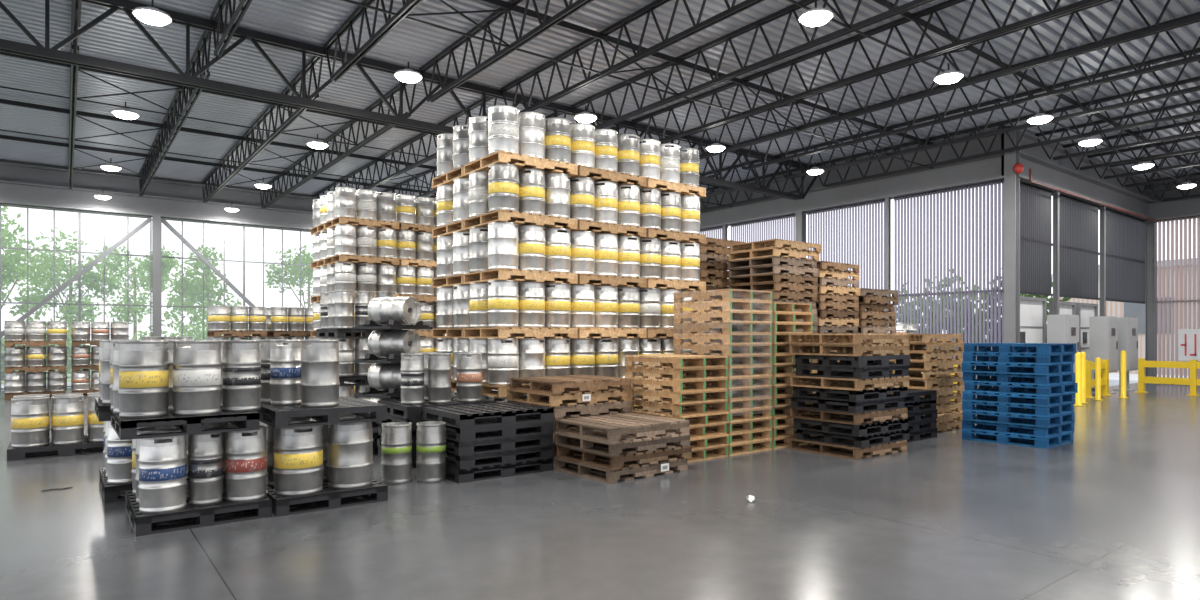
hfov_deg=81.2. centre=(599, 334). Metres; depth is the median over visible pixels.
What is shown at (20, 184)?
wall
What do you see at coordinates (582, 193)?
keg
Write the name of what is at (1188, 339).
painted sign
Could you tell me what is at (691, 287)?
pallet
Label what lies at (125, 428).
pallet
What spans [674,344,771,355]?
pallet
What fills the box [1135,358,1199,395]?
guard rail
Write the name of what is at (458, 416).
pallet
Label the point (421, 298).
pallet
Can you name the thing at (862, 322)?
pallet
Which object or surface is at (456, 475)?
pallet
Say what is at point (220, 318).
keg
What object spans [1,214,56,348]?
tree
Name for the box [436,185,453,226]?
keg
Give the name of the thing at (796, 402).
pallet
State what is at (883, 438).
pallet
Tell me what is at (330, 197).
keg
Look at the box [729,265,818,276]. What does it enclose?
pallet
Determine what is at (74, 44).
joist
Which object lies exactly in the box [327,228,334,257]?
keg
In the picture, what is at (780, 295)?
pallet
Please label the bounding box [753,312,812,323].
pallet
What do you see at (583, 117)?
light
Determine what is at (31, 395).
keg
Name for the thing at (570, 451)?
pallet
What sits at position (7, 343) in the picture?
pallet
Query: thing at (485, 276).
pallet
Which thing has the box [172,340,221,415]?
keg
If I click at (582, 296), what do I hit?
keg
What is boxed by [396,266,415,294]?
keg
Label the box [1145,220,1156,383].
steel column
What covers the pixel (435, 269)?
keg
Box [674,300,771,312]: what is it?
pallet
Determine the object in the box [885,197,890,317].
steel column
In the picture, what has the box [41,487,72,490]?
strap offcut
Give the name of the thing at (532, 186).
keg
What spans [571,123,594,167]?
keg
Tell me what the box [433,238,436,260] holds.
keg
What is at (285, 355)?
keg
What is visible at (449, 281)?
pallet
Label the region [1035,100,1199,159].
joist
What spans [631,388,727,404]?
pallet
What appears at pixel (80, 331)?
keg
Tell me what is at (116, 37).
ceiling
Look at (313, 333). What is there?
pallet
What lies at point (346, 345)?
keg
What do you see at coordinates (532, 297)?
keg
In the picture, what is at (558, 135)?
keg
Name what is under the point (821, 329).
pallet
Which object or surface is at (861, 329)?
pallet
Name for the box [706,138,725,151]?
light
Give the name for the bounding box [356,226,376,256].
keg
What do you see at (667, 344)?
keg
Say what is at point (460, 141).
keg
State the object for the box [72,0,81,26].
joist
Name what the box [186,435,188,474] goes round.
keg
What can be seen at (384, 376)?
keg
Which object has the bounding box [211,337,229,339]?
keg
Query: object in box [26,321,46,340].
keg
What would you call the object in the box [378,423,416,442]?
pallet
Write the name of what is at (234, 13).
joist
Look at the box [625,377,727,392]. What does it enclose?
pallet
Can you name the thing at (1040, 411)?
pallet
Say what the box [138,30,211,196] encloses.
joist
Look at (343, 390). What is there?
keg
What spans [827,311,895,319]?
pallet
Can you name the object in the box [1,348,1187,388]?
ground
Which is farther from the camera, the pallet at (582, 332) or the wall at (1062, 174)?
the wall at (1062, 174)
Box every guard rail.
[921,365,957,400]
[1086,359,1112,397]
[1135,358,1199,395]
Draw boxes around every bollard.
[1074,352,1083,405]
[1081,352,1087,403]
[1093,357,1102,400]
[1118,350,1128,397]
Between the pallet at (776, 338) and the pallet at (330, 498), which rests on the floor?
the pallet at (330, 498)
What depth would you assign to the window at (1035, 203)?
16.95 m
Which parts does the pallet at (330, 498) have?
frame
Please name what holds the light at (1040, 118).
hanging from the girder at (918, 21)
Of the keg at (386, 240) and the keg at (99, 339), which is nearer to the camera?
the keg at (99, 339)
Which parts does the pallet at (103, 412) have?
frame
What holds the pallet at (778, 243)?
on the pallet at (767, 252)
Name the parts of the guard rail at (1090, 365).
post, rail, post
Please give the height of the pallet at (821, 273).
0.140 m
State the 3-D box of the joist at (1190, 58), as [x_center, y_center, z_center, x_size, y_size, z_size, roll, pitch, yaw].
[10.460,-4.415,8.249,0.088,0.693,23.425,0,0,-37]
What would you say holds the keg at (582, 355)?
on the pallet
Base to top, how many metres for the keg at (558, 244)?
0.598 m
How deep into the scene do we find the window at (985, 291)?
17.05 m
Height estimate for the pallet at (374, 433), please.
0.140 m
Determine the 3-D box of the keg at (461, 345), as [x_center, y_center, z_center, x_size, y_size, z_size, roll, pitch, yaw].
[-1.864,0.343,9.860,0.411,0.598,0.407,0,0,-6]
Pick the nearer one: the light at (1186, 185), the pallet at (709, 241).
the pallet at (709, 241)
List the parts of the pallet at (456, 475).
frame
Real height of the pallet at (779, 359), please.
0.140 m
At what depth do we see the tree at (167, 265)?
36.77 m
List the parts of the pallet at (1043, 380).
frame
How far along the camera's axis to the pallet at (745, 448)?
9.09 m
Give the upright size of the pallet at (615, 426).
0.140 m
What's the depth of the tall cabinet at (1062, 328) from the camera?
16.46 m
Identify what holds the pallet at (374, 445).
on the floor
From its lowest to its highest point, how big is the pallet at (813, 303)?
0.140 m
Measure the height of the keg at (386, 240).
0.598 m
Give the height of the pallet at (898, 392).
0.140 m
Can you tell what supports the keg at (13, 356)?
on the pallet at (42, 368)
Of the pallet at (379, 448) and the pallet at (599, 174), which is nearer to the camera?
the pallet at (379, 448)
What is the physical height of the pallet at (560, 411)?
0.140 m
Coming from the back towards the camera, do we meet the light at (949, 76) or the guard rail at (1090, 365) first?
the guard rail at (1090, 365)
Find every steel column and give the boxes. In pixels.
[152,215,160,338]
[723,225,726,262]
[795,211,805,258]
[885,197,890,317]
[1004,129,1019,342]
[1053,191,1059,314]
[1100,206,1105,315]
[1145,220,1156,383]
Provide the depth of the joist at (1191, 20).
11.41 m
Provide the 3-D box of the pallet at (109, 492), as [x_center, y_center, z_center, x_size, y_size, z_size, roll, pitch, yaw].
[-4.468,1.450,7.095,0.950,0.140,1.150,0,0,-37]
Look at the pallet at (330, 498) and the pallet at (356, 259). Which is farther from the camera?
the pallet at (356, 259)
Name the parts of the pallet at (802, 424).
frame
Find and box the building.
[1060,258,1196,375]
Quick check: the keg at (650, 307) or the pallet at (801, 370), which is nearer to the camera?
the pallet at (801, 370)
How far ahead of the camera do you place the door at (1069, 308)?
18.18 m
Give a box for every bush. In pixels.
[1,318,91,379]
[129,321,251,339]
[891,268,1085,386]
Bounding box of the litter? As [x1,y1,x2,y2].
[746,495,754,501]
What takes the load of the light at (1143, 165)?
hanging from the joist at (1185, 124)
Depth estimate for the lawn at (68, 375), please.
24.70 m
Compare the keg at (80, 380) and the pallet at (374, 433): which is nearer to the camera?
the pallet at (374, 433)
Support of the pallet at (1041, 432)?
on the pallet at (1039, 442)
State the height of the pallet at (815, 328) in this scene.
0.140 m
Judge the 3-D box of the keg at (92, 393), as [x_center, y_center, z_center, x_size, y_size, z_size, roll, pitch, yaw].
[-6.764,1.081,9.506,0.333,0.598,0.333,0,0,30]
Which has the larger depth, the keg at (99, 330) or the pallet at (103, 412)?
the keg at (99, 330)
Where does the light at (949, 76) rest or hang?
hanging from the girder at (918, 21)
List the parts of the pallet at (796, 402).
frame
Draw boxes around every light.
[94,189,111,199]
[100,158,120,170]
[112,102,139,118]
[132,0,171,25]
[224,202,238,211]
[255,177,271,188]
[307,134,327,148]
[394,62,421,82]
[574,106,596,122]
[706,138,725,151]
[799,0,832,26]
[806,162,823,174]
[934,63,963,83]
[1027,107,1053,123]
[1078,131,1102,146]
[1132,157,1153,169]
[1177,179,1196,188]
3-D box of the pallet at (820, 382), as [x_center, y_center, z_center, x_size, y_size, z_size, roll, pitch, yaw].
[3.313,0.610,9.296,1.200,0.140,1.011,0,0,-37]
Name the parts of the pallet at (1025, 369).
frame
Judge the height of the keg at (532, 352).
0.598 m
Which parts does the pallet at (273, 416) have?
frame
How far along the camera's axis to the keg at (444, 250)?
10.10 m
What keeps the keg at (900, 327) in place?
on the pallet
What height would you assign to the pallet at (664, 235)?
0.140 m
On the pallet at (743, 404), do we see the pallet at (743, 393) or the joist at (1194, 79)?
the pallet at (743, 393)
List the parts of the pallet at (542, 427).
frame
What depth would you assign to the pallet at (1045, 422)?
9.81 m
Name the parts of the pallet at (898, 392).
frame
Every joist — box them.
[68,0,78,189]
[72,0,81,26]
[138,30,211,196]
[201,56,322,202]
[210,0,252,56]
[259,82,415,208]
[312,96,496,199]
[323,0,422,81]
[378,112,565,198]
[419,0,593,102]
[430,126,626,199]
[500,0,764,112]
[570,0,935,129]
[631,0,1105,143]
[686,0,1199,159]
[692,168,804,211]
[694,159,767,197]
[699,152,726,177]
[733,12,1199,169]
[775,47,1199,178]
[813,76,1199,186]
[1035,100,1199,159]
[1063,119,1199,169]
[1087,136,1199,178]
[1110,152,1199,186]
[1131,168,1199,194]
[1147,173,1199,200]
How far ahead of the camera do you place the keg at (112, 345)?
5.96 m
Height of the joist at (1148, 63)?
0.693 m
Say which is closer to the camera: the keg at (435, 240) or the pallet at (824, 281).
the pallet at (824, 281)
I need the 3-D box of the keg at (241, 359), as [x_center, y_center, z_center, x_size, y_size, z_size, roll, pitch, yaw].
[-3.055,0.343,5.972,0.303,0.598,0.303,0,0,-24]
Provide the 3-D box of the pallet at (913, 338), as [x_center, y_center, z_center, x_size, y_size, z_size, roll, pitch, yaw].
[5.126,0.050,11.437,1.200,0.140,1.011,0,0,-38]
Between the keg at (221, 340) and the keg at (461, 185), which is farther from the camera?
the keg at (461, 185)
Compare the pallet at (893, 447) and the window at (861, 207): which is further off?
the window at (861, 207)
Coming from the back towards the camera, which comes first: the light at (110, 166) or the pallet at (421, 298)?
the light at (110, 166)
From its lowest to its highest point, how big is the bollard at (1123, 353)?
1.150 m
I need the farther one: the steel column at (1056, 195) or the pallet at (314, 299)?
the steel column at (1056, 195)
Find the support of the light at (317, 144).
hanging from the joist bridging at (1, 53)
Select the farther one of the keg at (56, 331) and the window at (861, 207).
the window at (861, 207)
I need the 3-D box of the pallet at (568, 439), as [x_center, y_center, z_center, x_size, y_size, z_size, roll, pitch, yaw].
[-0.368,1.170,8.772,1.200,0.140,1.011,0,0,-37]
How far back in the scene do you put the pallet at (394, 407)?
8.29 m
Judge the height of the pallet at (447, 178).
0.140 m
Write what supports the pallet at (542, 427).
on the pallet at (539, 440)
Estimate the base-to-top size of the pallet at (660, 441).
0.140 m
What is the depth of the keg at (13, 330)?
16.63 m
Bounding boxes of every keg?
[4,321,25,340]
[4,347,24,366]
[4,372,25,392]
[10,396,49,447]
[13,394,50,439]
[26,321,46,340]
[26,347,46,366]
[26,372,46,391]
[47,321,66,340]
[47,346,66,365]
[47,371,66,391]
[51,395,83,444]
[52,393,82,396]
[71,321,90,340]
[71,346,90,365]
[71,371,90,390]
[87,392,98,437]
[87,394,103,441]
[91,322,109,340]
[91,346,98,364]
[91,370,98,389]
[98,339,101,398]
[100,339,135,401]
[101,340,110,404]
[103,421,105,471]
[105,421,107,477]
[106,421,131,483]
[109,340,114,410]
[110,322,128,338]
[112,340,128,413]
[118,340,169,417]
[131,425,173,494]
[135,426,178,503]
[138,431,187,513]
[143,337,159,339]
[161,337,175,338]
[168,340,173,410]
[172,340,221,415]
[177,337,192,339]
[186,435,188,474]
[187,422,228,494]
[188,428,223,505]
[208,306,211,330]
[211,306,229,330]
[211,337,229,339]
[220,340,222,406]
[222,340,261,411]
[225,425,267,502]
[230,306,247,330]
[230,337,247,339]
[248,306,265,330]
[249,337,265,339]
[260,339,285,402]
[266,308,270,330]
[267,417,309,486]
[270,307,287,330]
[270,340,301,405]
[271,337,287,339]
[273,421,323,496]
[288,307,304,330]
[288,337,303,339]
[300,340,339,407]
[305,308,312,330]
[313,199,319,227]
[313,233,320,261]
[313,268,319,295]
[313,303,319,330]
[320,195,327,224]
[320,230,326,259]
[320,266,326,294]
[320,292,328,328]
[323,414,355,480]
[327,191,334,221]
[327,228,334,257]
[327,264,334,291]
[327,291,334,328]
[327,417,372,488]
[334,187,355,218]
[334,290,354,328]
[334,338,354,376]
[335,224,356,255]
[335,262,355,292]
[339,385,353,413]
[355,291,373,326]
[355,338,373,375]
[355,385,371,417]
[356,189,376,220]
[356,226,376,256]
[356,263,376,292]
[368,296,420,323]
[368,329,420,356]
[368,363,400,390]
[369,397,400,421]
[375,292,393,324]
[376,192,395,221]
[376,228,396,257]
[376,265,396,293]
[381,422,411,483]
[396,195,415,223]
[396,230,415,259]
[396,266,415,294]
[400,353,424,404]
[415,197,433,225]
[415,232,433,260]
[415,267,433,295]
[415,302,433,329]
[416,421,446,482]
[419,337,433,351]
[419,352,441,399]
[428,353,451,403]
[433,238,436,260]
[433,303,436,327]
[434,199,436,226]
[434,268,445,295]
[434,338,436,351]
[436,133,452,176]
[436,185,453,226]
[436,236,452,277]
[436,287,453,327]
[436,338,453,378]
[452,125,468,169]
[452,231,469,274]
[453,178,468,222]
[453,285,469,327]
[453,338,469,380]
[456,353,482,401]
[468,116,488,162]
[468,172,488,217]
[468,338,487,382]
[469,227,487,272]
[469,283,487,327]
[487,222,518,269]
[487,280,518,327]
[487,338,518,385]
[488,105,519,154]
[488,163,519,212]
[488,396,510,401]
[518,168,545,214]
[518,225,545,270]
[518,282,545,327]
[518,338,545,383]
[519,112,545,158]
[544,228,570,272]
[545,117,571,163]
[545,173,570,217]
[545,283,570,327]
[545,338,570,376]
[570,177,594,220]
[570,231,594,274]
[570,285,594,327]
[570,338,594,375]
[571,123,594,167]
[594,129,617,171]
[594,181,617,223]
[594,233,617,275]
[594,286,618,327]
[594,338,618,376]
[617,134,639,175]
[617,185,640,226]
[617,236,640,277]
[618,287,639,327]
[618,338,639,377]
[639,139,660,179]
[639,288,660,328]
[639,338,661,373]
[640,188,661,228]
[640,238,660,278]
[660,143,680,182]
[660,289,680,328]
[661,192,681,231]
[661,241,680,279]
[661,338,673,353]
[680,148,698,186]
[680,243,699,281]
[681,195,700,233]
[681,290,695,321]
[682,339,691,351]
[896,323,906,332]
[907,323,916,333]
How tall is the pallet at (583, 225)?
0.140 m
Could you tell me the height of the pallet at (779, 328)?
0.140 m
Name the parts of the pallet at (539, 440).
frame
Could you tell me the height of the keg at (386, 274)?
0.598 m
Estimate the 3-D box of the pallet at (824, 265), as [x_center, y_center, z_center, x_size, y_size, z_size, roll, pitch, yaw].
[3.982,-1.210,12.827,1.150,0.140,1.010,0,0,-38]
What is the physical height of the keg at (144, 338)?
0.598 m
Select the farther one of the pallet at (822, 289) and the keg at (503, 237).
the pallet at (822, 289)
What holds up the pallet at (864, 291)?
on the pallet at (862, 299)
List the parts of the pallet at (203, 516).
frame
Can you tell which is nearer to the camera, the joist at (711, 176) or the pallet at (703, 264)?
the pallet at (703, 264)
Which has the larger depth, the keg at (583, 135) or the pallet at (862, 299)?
the pallet at (862, 299)
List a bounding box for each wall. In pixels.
[0,159,323,230]
[699,126,1008,229]
[1001,126,1153,220]
[1148,177,1199,219]
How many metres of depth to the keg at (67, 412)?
8.80 m
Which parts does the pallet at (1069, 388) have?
frame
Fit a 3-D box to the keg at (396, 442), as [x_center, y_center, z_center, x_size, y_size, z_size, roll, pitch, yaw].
[-2.111,1.221,7.273,0.313,0.598,0.313,0,0,39]
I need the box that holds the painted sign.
[1178,329,1199,360]
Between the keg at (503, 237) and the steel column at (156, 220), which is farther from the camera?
the steel column at (156, 220)
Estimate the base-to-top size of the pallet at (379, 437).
0.140 m
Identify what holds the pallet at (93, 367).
on the keg
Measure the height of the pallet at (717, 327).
0.140 m
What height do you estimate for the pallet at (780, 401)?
0.140 m
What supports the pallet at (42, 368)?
on the keg at (14, 382)
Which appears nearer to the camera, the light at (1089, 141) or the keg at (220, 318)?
the light at (1089, 141)
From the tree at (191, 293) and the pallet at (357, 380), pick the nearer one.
the pallet at (357, 380)
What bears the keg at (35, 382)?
on the pallet at (7, 395)
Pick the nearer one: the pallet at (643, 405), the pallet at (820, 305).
the pallet at (643, 405)
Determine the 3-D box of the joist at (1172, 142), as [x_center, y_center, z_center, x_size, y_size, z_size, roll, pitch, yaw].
[18.532,-4.415,11.274,0.088,0.693,18.425,0,0,-37]
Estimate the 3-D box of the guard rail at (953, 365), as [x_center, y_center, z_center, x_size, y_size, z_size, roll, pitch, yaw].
[6.263,1.070,16.999,0.240,0.900,4.840,0,0,-37]
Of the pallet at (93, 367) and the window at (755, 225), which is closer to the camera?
the pallet at (93, 367)
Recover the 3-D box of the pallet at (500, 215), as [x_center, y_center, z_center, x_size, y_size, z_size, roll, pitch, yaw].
[-1.084,-1.502,9.518,1.200,0.140,1.009,0,0,-38]
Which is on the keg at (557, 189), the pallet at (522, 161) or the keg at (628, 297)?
the pallet at (522, 161)
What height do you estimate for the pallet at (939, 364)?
0.140 m
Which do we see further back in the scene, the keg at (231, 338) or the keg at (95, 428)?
the keg at (231, 338)
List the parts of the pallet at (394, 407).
frame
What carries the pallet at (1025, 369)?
on the pallet at (1043, 380)
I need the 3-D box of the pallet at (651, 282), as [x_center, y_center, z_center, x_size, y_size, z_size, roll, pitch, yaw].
[0.886,-0.764,11.024,1.200,0.140,1.009,0,0,-37]
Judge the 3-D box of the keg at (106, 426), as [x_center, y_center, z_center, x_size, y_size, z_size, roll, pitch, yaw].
[-4.694,1.081,6.897,0.303,0.598,0.303,0,0,-41]
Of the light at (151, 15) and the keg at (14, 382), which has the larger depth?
the keg at (14, 382)
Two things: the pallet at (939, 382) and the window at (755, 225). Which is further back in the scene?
the window at (755, 225)
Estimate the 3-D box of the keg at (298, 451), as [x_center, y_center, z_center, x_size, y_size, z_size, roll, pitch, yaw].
[-2.657,1.081,6.176,0.413,0.598,0.413,0,0,6]
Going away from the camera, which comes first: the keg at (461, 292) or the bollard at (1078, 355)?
the keg at (461, 292)
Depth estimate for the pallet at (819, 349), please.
9.02 m
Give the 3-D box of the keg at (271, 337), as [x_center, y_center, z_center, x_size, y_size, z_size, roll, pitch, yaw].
[-8.006,0.343,17.469,0.396,0.598,0.400,0,0,10]
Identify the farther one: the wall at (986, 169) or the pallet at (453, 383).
the wall at (986, 169)
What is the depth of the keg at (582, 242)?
9.64 m
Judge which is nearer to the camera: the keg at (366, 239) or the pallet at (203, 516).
the pallet at (203, 516)
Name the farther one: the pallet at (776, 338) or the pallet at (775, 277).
the pallet at (775, 277)
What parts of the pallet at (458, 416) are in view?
frame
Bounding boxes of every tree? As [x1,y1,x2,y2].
[1,206,25,262]
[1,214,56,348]
[16,227,122,369]
[95,245,181,338]
[162,244,248,334]
[264,241,312,308]
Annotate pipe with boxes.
[1029,169,1158,221]
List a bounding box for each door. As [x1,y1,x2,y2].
[1020,296,1046,342]
[1049,301,1075,382]
[1076,303,1097,389]
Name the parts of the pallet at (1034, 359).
frame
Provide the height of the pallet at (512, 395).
0.140 m
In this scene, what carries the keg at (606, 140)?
on the pallet at (599, 174)
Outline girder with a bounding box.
[0,0,821,199]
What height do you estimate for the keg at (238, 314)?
0.598 m
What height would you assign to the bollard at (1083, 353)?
1.150 m
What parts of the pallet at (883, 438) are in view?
frame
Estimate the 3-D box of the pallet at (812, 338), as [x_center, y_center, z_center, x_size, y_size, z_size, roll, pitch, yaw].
[3.297,0.050,9.285,1.200,0.140,1.011,0,0,-36]
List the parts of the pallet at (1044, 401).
frame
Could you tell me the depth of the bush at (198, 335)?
26.39 m
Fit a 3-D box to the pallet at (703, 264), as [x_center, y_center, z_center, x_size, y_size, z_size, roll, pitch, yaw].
[1.912,-1.210,12.854,1.150,0.140,1.010,0,0,-36]
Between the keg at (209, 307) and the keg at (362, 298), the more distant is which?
the keg at (209, 307)
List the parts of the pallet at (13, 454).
frame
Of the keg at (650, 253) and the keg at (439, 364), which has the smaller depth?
the keg at (439, 364)
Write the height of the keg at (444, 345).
0.598 m
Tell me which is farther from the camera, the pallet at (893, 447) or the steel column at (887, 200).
the steel column at (887, 200)
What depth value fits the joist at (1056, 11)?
11.20 m
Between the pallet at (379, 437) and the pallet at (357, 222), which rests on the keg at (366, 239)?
the pallet at (357, 222)
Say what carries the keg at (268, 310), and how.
on the pallet at (269, 333)
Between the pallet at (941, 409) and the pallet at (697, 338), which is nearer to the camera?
the pallet at (697, 338)
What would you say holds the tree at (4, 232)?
on the lawn at (68, 375)
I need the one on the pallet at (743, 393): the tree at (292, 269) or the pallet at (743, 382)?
the pallet at (743, 382)
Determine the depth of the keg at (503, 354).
8.89 m
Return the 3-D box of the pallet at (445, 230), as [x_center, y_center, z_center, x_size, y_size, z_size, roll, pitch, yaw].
[-1.705,-1.502,10.328,1.200,0.140,1.009,0,0,-37]
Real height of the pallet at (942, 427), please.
0.140 m
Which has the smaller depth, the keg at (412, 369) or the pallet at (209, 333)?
the keg at (412, 369)
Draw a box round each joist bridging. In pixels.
[0,52,732,206]
[0,99,436,189]
[0,135,436,197]
[342,0,932,168]
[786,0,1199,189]
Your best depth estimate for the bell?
15.61 m
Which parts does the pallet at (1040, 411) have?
frame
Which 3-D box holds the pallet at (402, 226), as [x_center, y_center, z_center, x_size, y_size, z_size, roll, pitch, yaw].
[-3.908,-2.240,15.139,1.200,0.140,1.011,0,0,-37]
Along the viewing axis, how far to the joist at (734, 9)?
10.66 m
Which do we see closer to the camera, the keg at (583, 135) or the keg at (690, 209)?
the keg at (583, 135)
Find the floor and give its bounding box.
[0,383,1199,599]
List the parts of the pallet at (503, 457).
frame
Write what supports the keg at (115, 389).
on the pallet at (125, 428)
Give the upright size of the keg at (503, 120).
0.598 m
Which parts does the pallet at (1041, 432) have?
frame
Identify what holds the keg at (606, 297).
on the pallet at (582, 332)
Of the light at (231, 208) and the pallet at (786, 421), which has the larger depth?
the light at (231, 208)
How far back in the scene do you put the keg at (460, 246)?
9.68 m
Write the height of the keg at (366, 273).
0.598 m
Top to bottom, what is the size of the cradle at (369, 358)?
0.115 m
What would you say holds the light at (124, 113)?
hanging from the joist bridging at (1, 53)
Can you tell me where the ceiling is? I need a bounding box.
[0,0,1199,198]
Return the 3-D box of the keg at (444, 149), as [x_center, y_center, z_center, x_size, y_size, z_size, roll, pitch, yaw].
[-2.195,-2.609,10.291,0.411,0.598,0.407,0,0,-41]
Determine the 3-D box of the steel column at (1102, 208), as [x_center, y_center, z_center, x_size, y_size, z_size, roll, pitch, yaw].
[13.992,-1.030,19.484,0.165,5.100,0.165,0,0,-37]
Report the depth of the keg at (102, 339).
6.78 m
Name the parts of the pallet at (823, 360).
frame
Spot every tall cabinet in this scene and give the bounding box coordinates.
[1047,314,1078,398]
[1090,316,1117,393]
[1113,317,1137,390]
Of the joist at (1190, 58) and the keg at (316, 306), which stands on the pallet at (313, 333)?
the keg at (316, 306)
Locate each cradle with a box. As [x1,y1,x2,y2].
[354,320,432,328]
[354,354,400,362]
[354,387,400,397]
[372,421,377,431]
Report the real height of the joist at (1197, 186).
0.693 m
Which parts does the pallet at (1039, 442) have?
frame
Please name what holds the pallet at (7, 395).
on the floor
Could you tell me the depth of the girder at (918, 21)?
11.82 m
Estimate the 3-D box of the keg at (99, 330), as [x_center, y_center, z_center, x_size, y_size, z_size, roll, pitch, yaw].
[-12.693,-0.096,17.787,0.396,0.478,0.400,0,0,5]
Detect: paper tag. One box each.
[582,394,590,400]
[661,463,668,471]
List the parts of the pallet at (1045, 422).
frame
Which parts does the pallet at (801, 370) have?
frame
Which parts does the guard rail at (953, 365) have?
post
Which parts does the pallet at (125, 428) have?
frame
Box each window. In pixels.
[0,203,151,390]
[161,217,318,339]
[700,226,727,331]
[731,215,794,242]
[807,200,884,332]
[894,180,1003,397]
[1020,183,1050,295]
[1051,193,1097,299]
[1098,207,1144,303]
[1157,216,1199,385]
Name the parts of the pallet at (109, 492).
frame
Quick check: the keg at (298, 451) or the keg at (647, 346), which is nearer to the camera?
the keg at (298, 451)
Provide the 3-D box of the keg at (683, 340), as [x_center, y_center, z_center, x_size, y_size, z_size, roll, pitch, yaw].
[1.367,0.343,11.072,0.407,0.598,0.411,0,0,29]
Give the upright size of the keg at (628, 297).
0.598 m
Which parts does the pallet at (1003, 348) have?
frame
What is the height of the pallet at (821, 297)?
0.140 m
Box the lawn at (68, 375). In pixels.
[1,350,92,383]
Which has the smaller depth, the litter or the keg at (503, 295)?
the litter
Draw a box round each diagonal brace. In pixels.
[0,217,151,338]
[161,218,287,339]
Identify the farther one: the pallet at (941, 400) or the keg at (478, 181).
the pallet at (941, 400)
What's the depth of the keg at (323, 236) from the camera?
14.54 m
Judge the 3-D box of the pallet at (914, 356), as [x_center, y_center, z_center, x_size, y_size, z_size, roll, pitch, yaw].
[5.118,0.330,11.409,1.200,0.140,1.009,0,0,-38]
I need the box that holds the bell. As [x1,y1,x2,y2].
[1013,163,1023,173]
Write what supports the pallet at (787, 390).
on the pallet at (780, 401)
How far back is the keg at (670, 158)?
10.64 m
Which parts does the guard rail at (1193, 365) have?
post, rail, post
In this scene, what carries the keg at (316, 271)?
on the pallet at (314, 299)
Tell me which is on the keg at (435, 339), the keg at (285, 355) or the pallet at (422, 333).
the pallet at (422, 333)
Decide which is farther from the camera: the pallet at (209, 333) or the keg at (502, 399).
the pallet at (209, 333)
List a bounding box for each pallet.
[5,341,65,346]
[5,365,65,372]
[5,389,65,399]
[7,435,103,460]
[72,340,98,345]
[72,364,98,371]
[72,388,98,395]
[95,397,110,421]
[99,468,187,502]
[111,407,259,439]
[125,484,271,535]
[207,331,266,336]
[257,396,386,427]
[266,478,387,516]
[267,331,310,336]
[311,223,334,234]
[311,259,324,268]
[311,295,320,302]
[311,331,315,336]
[316,329,397,337]
[324,254,398,265]
[325,216,398,230]
[339,372,368,385]
[373,422,378,443]
[373,437,377,454]
[377,396,495,418]
[377,434,415,455]
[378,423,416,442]
[378,446,415,467]
[379,414,422,430]
[396,223,436,233]
[398,258,436,267]
[399,294,436,302]
[413,330,444,336]
[423,401,553,427]
[423,417,553,441]
[432,166,468,188]
[432,220,480,238]
[432,274,478,287]
[432,328,479,337]
[445,454,552,482]
[446,429,552,455]
[446,442,553,469]
[451,379,497,390]
[463,150,577,176]
[463,209,577,231]
[463,268,577,283]
[463,327,577,338]
[482,383,544,397]
[507,387,631,406]
[510,375,630,393]
[512,398,631,418]
[544,274,646,287]
[553,425,578,442]
[553,439,579,454]
[553,454,687,483]
[554,412,629,430]
[555,413,689,441]
[555,429,689,456]
[556,443,691,469]
[558,219,646,238]
[558,328,646,337]
[563,165,646,188]
[625,177,705,197]
[625,354,727,368]
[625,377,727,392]
[626,228,705,245]
[626,366,727,380]
[627,278,705,290]
[627,328,691,337]
[630,409,728,426]
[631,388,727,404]
[632,399,727,415]
[669,237,744,247]
[673,322,771,333]
[674,289,771,302]
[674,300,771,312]
[674,311,771,322]
[674,333,771,344]
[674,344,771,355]
[677,420,726,438]
[685,286,728,289]
[685,354,771,366]
[686,365,771,377]
[687,442,727,462]
[690,431,728,450]
[700,245,740,254]
[700,253,739,262]
[700,261,738,270]
[700,269,739,278]
[700,277,740,286]
[705,415,771,433]
[707,376,771,388]
[707,386,771,399]
[707,397,771,411]
[707,436,771,455]
[708,426,771,444]
[709,408,771,422]
[728,247,819,260]
[728,256,816,268]
[728,273,817,284]
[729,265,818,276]
[729,282,817,292]
[730,239,821,252]
[732,364,811,375]
[732,374,811,385]
[732,385,811,396]
[752,323,812,333]
[752,344,811,354]
[753,291,817,300]
[753,302,811,313]
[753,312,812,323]
[753,333,806,343]
[753,354,811,364]
[753,395,811,406]
[753,406,806,417]
[753,411,811,427]
[753,421,811,438]
[753,430,810,448]
[772,299,815,308]
[789,333,908,344]
[789,344,909,355]
[789,437,906,459]
[790,373,909,390]
[790,405,907,424]
[791,394,904,413]
[793,386,906,401]
[794,309,816,317]
[794,417,907,436]
[795,326,817,332]
[795,355,909,367]
[796,317,817,325]
[796,365,908,378]
[796,427,909,447]
[798,261,859,272]
[799,293,858,302]
[800,269,859,280]
[805,277,858,287]
[805,285,860,295]
[816,301,858,310]
[817,310,858,318]
[818,318,858,325]
[818,326,857,332]
[825,319,894,326]
[825,326,895,332]
[826,304,894,311]
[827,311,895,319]
[847,296,897,304]
[849,288,897,297]
[865,334,962,342]
[866,351,962,360]
[885,398,935,412]
[886,388,936,403]
[889,360,962,370]
[889,368,961,379]
[889,419,935,431]
[893,342,965,351]
[894,377,963,388]
[894,407,936,422]
[894,428,936,441]
[910,385,963,396]
[919,394,961,406]
[921,403,962,415]
[921,411,962,424]
[936,420,961,431]
[962,362,1072,374]
[962,398,1073,416]
[962,416,1073,437]
[962,427,1072,448]
[963,353,1074,364]
[963,372,1074,385]
[963,390,1074,406]
[963,407,1074,427]
[964,343,1075,353]
[964,382,1077,395]
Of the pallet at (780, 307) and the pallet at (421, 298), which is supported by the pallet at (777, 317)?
the pallet at (780, 307)
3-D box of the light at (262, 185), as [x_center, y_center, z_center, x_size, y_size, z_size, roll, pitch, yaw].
[-8.769,-3.955,18.220,0.410,0.290,0.410,0,0,-37]
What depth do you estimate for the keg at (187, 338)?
19.67 m
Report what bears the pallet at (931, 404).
on the pallet at (929, 414)

